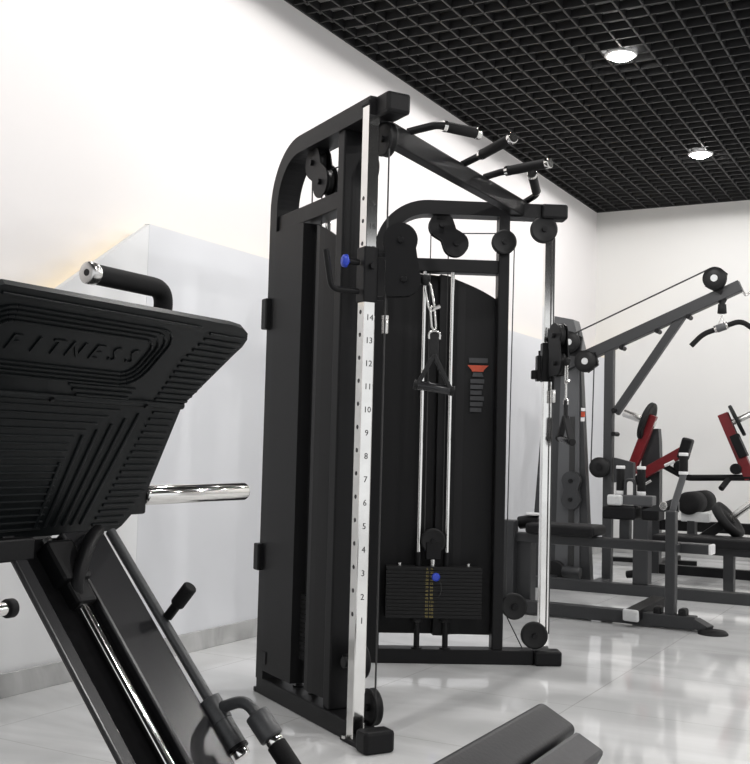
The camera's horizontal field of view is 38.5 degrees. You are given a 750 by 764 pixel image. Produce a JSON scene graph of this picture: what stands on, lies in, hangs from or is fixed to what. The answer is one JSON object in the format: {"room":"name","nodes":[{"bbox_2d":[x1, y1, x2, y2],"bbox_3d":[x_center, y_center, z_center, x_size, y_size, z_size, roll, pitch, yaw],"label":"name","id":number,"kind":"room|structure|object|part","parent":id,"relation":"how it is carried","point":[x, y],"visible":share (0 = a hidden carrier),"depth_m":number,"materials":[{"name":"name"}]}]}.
{"room":"gym","nodes":[
{"label":"gym","id":0,"kind":"room"},
{"bbox_2d":[0,0,596,348],"bbox_3d":[-1.800,-0.784,4.053,0.150,4.000,17.250,0,-4,29],"label":"wall","id":1,"kind":"structure","parent":0,"point":[118,117],"depth_m":5.47,"materials":[{"name":"white paint"}]},
{"bbox_2d":[0,225,148,673],"bbox_3d":[-1.799,0.184,3.699,0.030,2.025,2.861,-1,-4,30],"label":"mirror","id":2,"kind":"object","parent":1,"relation":"attached to","point":[25,642],"depth_m":4.44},
{"bbox_2d":[0,547,601,698],"bbox_3d":[-0.115,1.376,6.651,0.012,0.095,10.500,0,-4,29],"label":"baseboard","id":3,"kind":"structure","parent":1,"relation":"attached to","point":[25,680],"depth_m":4.50,"materials":[{"name":"grey stone"}]},
{"bbox_2d":[135,224,603,637],"bbox_3d":[0.665,0.517,8.124,0.030,2.030,7.288,0,-4,29],"label":"mirror","id":4,"kind":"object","parent":1,"relation":"attached to","point":[217,436],"depth_m":5.49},
{"bbox_2d":[0,552,749,763],"bbox_3d":[3.611,1.217,0.895,12.550,0.100,17.200,0,-4,29],"label":"floor","id":5,"kind":"structure","parent":0,"point":[641,694],"depth_m":4.46,"materials":[{"name":"tile"}]},
{"bbox_2d":[0,261,602,763],"bbox_3d":[-0.438,0.471,1.999,1.281,1.417,1.788,4,-4,-35],"label":"press","id":6,"kind":"object","parent":5,"relation":"on","point":[94,390],"visible":1,"depth_m":2.19,"materials":[{"name":"black paint"}]},
{"bbox_3d":[-0.606,0.396,2.255,0.038,0.180,0.162,2,-4,-3],"label":"stop arm","id":7,"kind":"part","parent":6,"relation":"part of"},
{"bbox_3d":[-0.410,0.717,2.067,0.682,0.791,0.025,0,-4,29],"label":"guide rod","id":8,"kind":"part","parent":6,"relation":"part of","materials":[{"name":"silver metal"}]},
{"bbox_3d":[-0.618,0.087,2.200,0.344,0.485,0.792,0,-4,29],"label":"foot plate","id":9,"kind":"part","parent":6,"relation":"part of","materials":[{"name":"black metal"}]},
{"bbox_3d":[-0.501,-0.173,2.215,0.050,0.104,0.237,0,-4,29],"label":"foam handle","id":10,"kind":"part","parent":6,"relation":"part of","materials":[{"name":"black rubber"}]},
{"bbox_3d":[-0.420,0.471,2.306,0.078,0.085,0.032,0,-4,29],"label":"lock lever","id":11,"kind":"part","parent":6,"relation":"part of","materials":[{"name":"plastic"}]},
{"bbox_3d":[-0.270,0.678,2.208,0.116,0.060,0.025,0,-4,29],"label":"grip arm","id":12,"kind":"part","parent":6,"relation":"part of","materials":[{"name":"grey paint"}]},
{"bbox_2d":[433,704,574,763],"bbox_3d":[0.109,0.767,1.749,0.251,0.382,0.605,0,-4,29],"label":"cushion","id":13,"kind":"object","parent":6,"relation":"on","point":[528,736],"depth_m":1.79,"materials":[{"name":"grey leather"}]},
{"bbox_2d":[253,91,575,754],"bbox_3d":[0.189,0.158,4.644,1.084,2.295,2.068,0,-4,29],"label":"trainer","id":14,"kind":"object","parent":5,"relation":"on","point":[383,498],"depth_m":4.44,"materials":[{"name":"black metal"}]},
{"bbox_3d":[-0.230,-0.669,4.259,0.080,0.067,0.565,3,-4,-29],"label":"cross rail","id":15,"kind":"part","parent":14,"relation":"part of","materials":[{"name":"black metal"}]},
{"bbox_3d":[-0.246,1.229,4.083,0.100,0.068,0.830,3,-4,-29],"label":"rail","id":16,"kind":"part","parent":14,"relation":"part of","materials":[{"name":"black metal"}]},
{"bbox_3d":[-0.210,0.102,4.141,0.100,2.204,0.864,3,-4,-29],"label":"arched frame","id":17,"kind":"part","parent":14,"relation":"part of","materials":[{"name":"black metal"}]},
{"bbox_3d":[-0.203,0.093,4.187,0.021,1.470,0.021,0,-4,29],"label":"guide rod","id":18,"kind":"part","parent":14,"relation":"part of","materials":[{"name":"silver metal"}]},
{"bbox_3d":[-0.120,-0.386,3.753,0.141,0.147,0.021,3,-4,-29],"label":"lift handle","id":19,"kind":"part","parent":14,"relation":"part of","materials":[{"name":"black metal"}]},
{"bbox_3d":[-0.112,0.123,3.972,0.090,2.132,0.055,3,-4,-29],"label":"upright post","id":20,"kind":"part","parent":14,"relation":"part of","materials":[{"name":"black metal"}]},
{"bbox_3d":[-0.090,0.999,3.849,0.080,0.040,0.090,3,-4,-29],"label":"pulley arm","id":21,"kind":"part","parent":14,"relation":"part of"},
{"bbox_3d":[-0.074,1.232,3.703,0.078,0.024,0.074,3,-4,-29],"label":"foot plate","id":22,"kind":"part","parent":14,"relation":"part of","materials":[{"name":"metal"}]},
{"bbox_3d":[-0.086,-0.424,3.773,0.067,0.048,0.048,3,-4,-29],"label":"locking knob","id":23,"kind":"part","parent":14,"relation":"part of","materials":[{"name":"blue plastic"}]},
{"bbox_3d":[0.015,-0.296,3.801,0.046,0.014,0.020,2,-4,-1],"label":"bracket arm","id":24,"kind":"part","parent":14,"relation":"part of"},
{"bbox_3d":[0.225,0.170,5.182,0.021,1.427,0.021,0,-4,29],"label":"guide rod","id":25,"kind":"part","parent":14,"relation":"part of","materials":[{"name":"silver metal"}]},
{"bbox_3d":[0.275,1.046,5.131,0.457,0.016,0.091,2,-4,-3],"label":"weight plate","id":26,"kind":"part","parent":14,"relation":"part of","materials":[{"name":"black metal"}]},
{"bbox_3d":[0.275,1.063,5.130,0.457,0.016,0.091,2,-4,-3],"label":"weight plate","id":27,"kind":"part","parent":14,"relation":"part of","materials":[{"name":"black metal"}]},
{"bbox_3d":[0.275,1.080,5.129,0.457,0.016,0.091,2,-4,-3],"label":"weight plate","id":28,"kind":"part","parent":14,"relation":"part of","materials":[{"name":"black metal"}]},
{"bbox_3d":[0.274,1.098,5.128,0.457,0.016,0.091,2,-4,-3],"label":"weight plate","id":29,"kind":"part","parent":14,"relation":"part of","materials":[{"name":"black metal"}]},
{"bbox_3d":[0.274,1.115,5.127,0.457,0.016,0.091,2,-4,-3],"label":"weight plate","id":30,"kind":"part","parent":14,"relation":"part of","materials":[{"name":"black metal"}]},
{"bbox_3d":[0.276,1.011,5.133,0.457,0.016,0.091,2,-4,-3],"label":"weight plate","id":31,"kind":"part","parent":14,"relation":"part of","materials":[{"name":"black metal"}]},
{"bbox_3d":[0.276,1.029,5.132,0.457,0.016,0.091,2,-4,-3],"label":"weight plate","id":32,"kind":"part","parent":14,"relation":"part of","materials":[{"name":"black metal"}]},
{"bbox_3d":[0.280,0.883,5.141,0.457,0.031,0.091,2,-4,-3],"label":"weight plate","id":33,"kind":"part","parent":14,"relation":"part of","materials":[{"name":"black metal"}]},
{"bbox_3d":[0.279,0.908,5.140,0.457,0.016,0.091,2,-4,-3],"label":"weight plate","id":34,"kind":"part","parent":14,"relation":"part of","materials":[{"name":"black metal"}]},
{"bbox_3d":[0.279,0.925,5.139,0.457,0.016,0.091,2,-4,-3],"label":"weight plate","id":35,"kind":"part","parent":14,"relation":"part of","materials":[{"name":"black metal"}]},
{"bbox_3d":[0.278,0.942,5.138,0.457,0.016,0.091,2,-4,-3],"label":"weight plate","id":36,"kind":"part","parent":14,"relation":"part of","materials":[{"name":"black metal"}]},
{"bbox_3d":[0.278,0.960,5.137,0.457,0.016,0.091,2,-4,-3],"label":"weight plate","id":37,"kind":"part","parent":14,"relation":"part of","materials":[{"name":"black metal"}]},
{"bbox_3d":[0.277,0.977,5.136,0.457,0.016,0.091,2,-4,-3],"label":"weight plate","id":38,"kind":"part","parent":14,"relation":"part of","materials":[{"name":"black metal"}]},
{"bbox_3d":[0.277,0.994,5.135,0.457,0.016,0.091,2,-4,-3],"label":"weight plate","id":39,"kind":"part","parent":14,"relation":"part of","materials":[{"name":"black metal"}]},
{"bbox_3d":[0.212,-0.153,3.796,0.150,0.404,0.036,2,-4,-1],"label":"cable handle","id":40,"kind":"part","parent":14,"relation":"part of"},
{"bbox_3d":[0.361,0.173,5.190,0.021,1.427,0.021,0,-4,29],"label":"guide rod","id":41,"kind":"part","parent":14,"relation":"part of","materials":[{"name":"silver metal"}]},
{"bbox_3d":[0.352,1.310,5.150,0.808,0.068,0.100,2,-4,-3],"label":"rail","id":42,"kind":"part","parent":14,"relation":"part of","materials":[{"name":"black metal"}]},
{"bbox_3d":[0.393,0.202,5.218,0.842,2.169,0.100,2,-4,-3],"label":"arched frame","id":43,"kind":"part","parent":14,"relation":"part of","materials":[{"name":"black metal"}]},
{"bbox_3d":[0.335,-0.566,5.261,0.550,0.065,0.080,2,-4,-3],"label":"cross rail","id":44,"kind":"part","parent":14,"relation":"part of","materials":[{"name":"black metal"}]},
{"bbox_3d":[0.607,0.236,5.224,0.053,2.098,0.090,2,-4,-3],"label":"upright post","id":45,"kind":"part","parent":14,"relation":"part of","materials":[{"name":"metal"}]},
{"bbox_3d":[0.641,1.077,5.170,0.088,0.040,0.080,2,-4,-3],"label":"pulley arm","id":46,"kind":"part","parent":14,"relation":"part of"},
{"bbox_3d":[0.905,0.106,5.085,0.036,0.393,0.149,3,-4,-17],"label":"cable handle","id":47,"kind":"part","parent":14,"relation":"part of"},
{"bbox_2d":[503,453,727,636],"bbox_3d":[1.398,0.946,6.649,1.588,1.039,0.464,0,-4,29],"label":"machine","id":48,"kind":"object","parent":5,"relation":"on","point":[521,546],"visible":0.95,"depth_m":6.60,"materials":[{"name":"grey paint"}]},
{"bbox_3d":[0.974,1.250,6.954,0.110,0.440,0.100,0,-4,29],"label":"leg","id":49,"kind":"part","parent":48,"relation":"part of","materials":[{"name":"grey paint"}]},
{"bbox_3d":[1.305,1.413,6.538,1.469,0.089,0.112,0,-4,29],"label":"floor rail","id":50,"kind":"part","parent":48,"relation":"part of","materials":[{"name":"grey metal"}]},
{"bbox_3d":[1.561,0.873,6.682,0.065,0.210,0.060,0,-4,29],"label":"pad post","id":51,"kind":"part","parent":48,"relation":"part of","materials":[{"name":"grey metal"}]},
{"bbox_3d":[1.702,0.736,6.426,0.220,0.080,0.090,0,-4,29],"label":"pivot plate","id":52,"kind":"part","parent":48,"relation":"part of","materials":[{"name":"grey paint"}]},
{"bbox_3d":[1.792,0.650,6.355,0.108,0.313,0.040,0,-4,29],"label":"lever","id":53,"kind":"part","parent":48,"relation":"part of","materials":[{"name":"grey paint"}]},
{"bbox_2d":[534,267,749,605],"bbox_3d":[2.119,0.355,7.938,2.141,2.406,0.495,0,-4,29],"label":"machine","id":54,"kind":"object","parent":5,"relation":"on","point":[571,567],"visible":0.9,"depth_m":8.21,"materials":[{"name":"grey paint"}]},
{"bbox_2d":[554,316,585,350],"bbox_3d":[1.549,-0.376,8.505,0.225,0.285,0.150,0,-4,29],"label":"hood","id":55,"kind":"object","parent":54,"relation":"attached to","point":[574,326],"depth_m":8.44,"materials":[{"name":"grey paint"}]},
{"bbox_3d":[1.919,1.158,7.825,0.173,0.620,0.120,0,-4,29],"label":"seat post","id":56,"kind":"part","parent":54,"relation":"part of","materials":[{"name":"grey metal"}]},
{"bbox_3d":[2.121,1.514,7.832,2.052,0.080,0.465,0,-4,29],"label":"rail","id":57,"kind":"part","parent":54,"relation":"part of","materials":[{"name":"grey metal"}]},
{"bbox_3d":[2.042,-0.392,8.172,1.460,0.688,0.080,0,-4,29],"label":"overhead arm","id":58,"kind":"part","parent":54,"relation":"part of","materials":[{"name":"grey paint"}]},
{"bbox_2d":[689,315,749,346],"bbox_3d":[2.555,-0.376,7.888,0.480,0.238,0.060,0,-4,29],"label":"bar","id":59,"kind":"object","parent":54,"relation":"hanging from","point":[723,326],"visible":1,"depth_m":7.88,"materials":[{"name":"rubber"}]},
{"bbox_2d":[613,409,749,580],"bbox_3d":[2.846,0.935,9.489,1.768,1.477,1.248,0,-4,29],"label":"exercise machine","id":60,"kind":"object","parent":5,"relation":"on","point":[647,450],"visible":0.61,"depth_m":9.12,"materials":[{"name":"grey paint"}]},
{"bbox_3d":[2.304,0.546,9.284,0.267,0.545,0.070,0,-4,29],"label":"lever","id":61,"kind":"part","parent":60,"relation":"part of","materials":[{"name":"red paint"}]},
{"bbox_2d":[637,402,656,438],"bbox_3d":[2.357,0.341,9.293,0.149,0.330,0.340,0,-4,29],"label":"weight plate","id":62,"kind":"object","parent":60,"relation":"attached to","point":[651,408],"visible":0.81,"depth_m":9.18,"materials":[{"name":"black rubber"}]},
{"bbox_3d":[2.459,0.691,9.165,0.450,0.315,0.070,0,-4,29],"label":"lever","id":63,"kind":"part","parent":60,"relation":"part of","materials":[{"name":"red paint"}]},
{"bbox_3d":[2.851,1.449,9.595,1.668,0.465,0.990,0,-4,29],"label":"floor frame","id":64,"kind":"part","parent":60,"relation":"part of","materials":[{"name":"black metal"}]},
{"bbox_3d":[3.001,0.533,8.901,0.300,0.565,0.070,0,-4,29],"label":"lever","id":65,"kind":"part","parent":60,"relation":"part of","materials":[{"name":"red paint"}]},
{"bbox_2d":[728,405,745,435],"bbox_3d":[3.014,0.321,8.933,0.151,0.259,0.279,0,-4,29],"label":"weight plate","id":66,"kind":"object","parent":60,"relation":"attached to","point":[730,407],"visible":0.98,"depth_m":8.82,"materials":[{"name":"black metal"}]},
{"bbox_2d":[652,490,749,591],"bbox_3d":[2.938,1.198,8.233,1.320,0.802,1.200,0,-4,29],"label":"bench","id":67,"kind":"object","parent":5,"relation":"on","point":[694,506],"visible":0.77,"depth_m":8.03,"materials":[{"name":"black metal"}]},
{"bbox_3d":[2.445,1.154,8.313,0.220,0.275,0.481,0,-4,29],"label":"roller arm","id":68,"kind":"part","parent":67,"relation":"part of","materials":[{"name":"grey plastic"}]},
{"bbox_2d":[711,502,744,536],"bbox_3d":[2.671,1.046,8.115,0.238,0.274,0.316,0,-4,29],"label":"weight plate","id":69,"kind":"object","parent":67,"relation":"attached to","point":[721,512],"visible":0.94,"depth_m":8.03,"materials":[{"name":"black rubber"}]},
{"bbox_3d":[2.603,1.420,7.886,0.075,0.300,0.080,0,-4,29],"label":"leg","id":70,"kind":"part","parent":67,"relation":"part of","materials":[{"name":"grey paint"}]},
{"bbox_2d":[284,0,749,212],"bbox_3d":[3.730,-2.602,1.061,12.450,0.354,17.100,0,-4,29],"label":"ceiling","id":71,"kind":"structure","parent":0,"point":[617,136],"depth_m":7.48,"materials":[{"name":"black metal"}]},
{"bbox_2d":[605,49,636,61],"bbox_3d":[1.595,-2.105,6.958,0.208,0.040,0.208,0,-4,29],"label":"recessed light","id":72,"kind":"object","parent":71,"relation":"in","point":[617,55],"visible":1,"depth_m":6.91,"materials":[{"name":"white plastic"}]},
{"bbox_2d":[688,150,712,158],"bbox_3d":[2.786,-1.937,9.184,0.208,0.040,0.208,0,-4,29],"label":"recessed light","id":73,"kind":"object","parent":71,"relation":"in","point":[700,154],"visible":1,"depth_m":9.14,"materials":[{"name":"white plastic"}]},
{"bbox_2d":[595,200,749,538],"bbox_3d":[7.834,-0.261,8.492,12.450,4.000,0.150,0,-4,29],"label":"wall","id":74,"kind":"structure","parent":0,"point":[641,254],"depth_m":10.99,"materials":[{"name":"paint"}]},
{"bbox_2d":[613,548,749,560],"bbox_3d":[7.806,1.681,8.267,12.308,0.095,0.012,0,-4,29],"label":"baseboard","id":75,"kind":"structure","parent":74,"relation":"attached to","point":[614,550],"depth_m":10.77,"materials":[{"name":"grey stone"}]}
]}

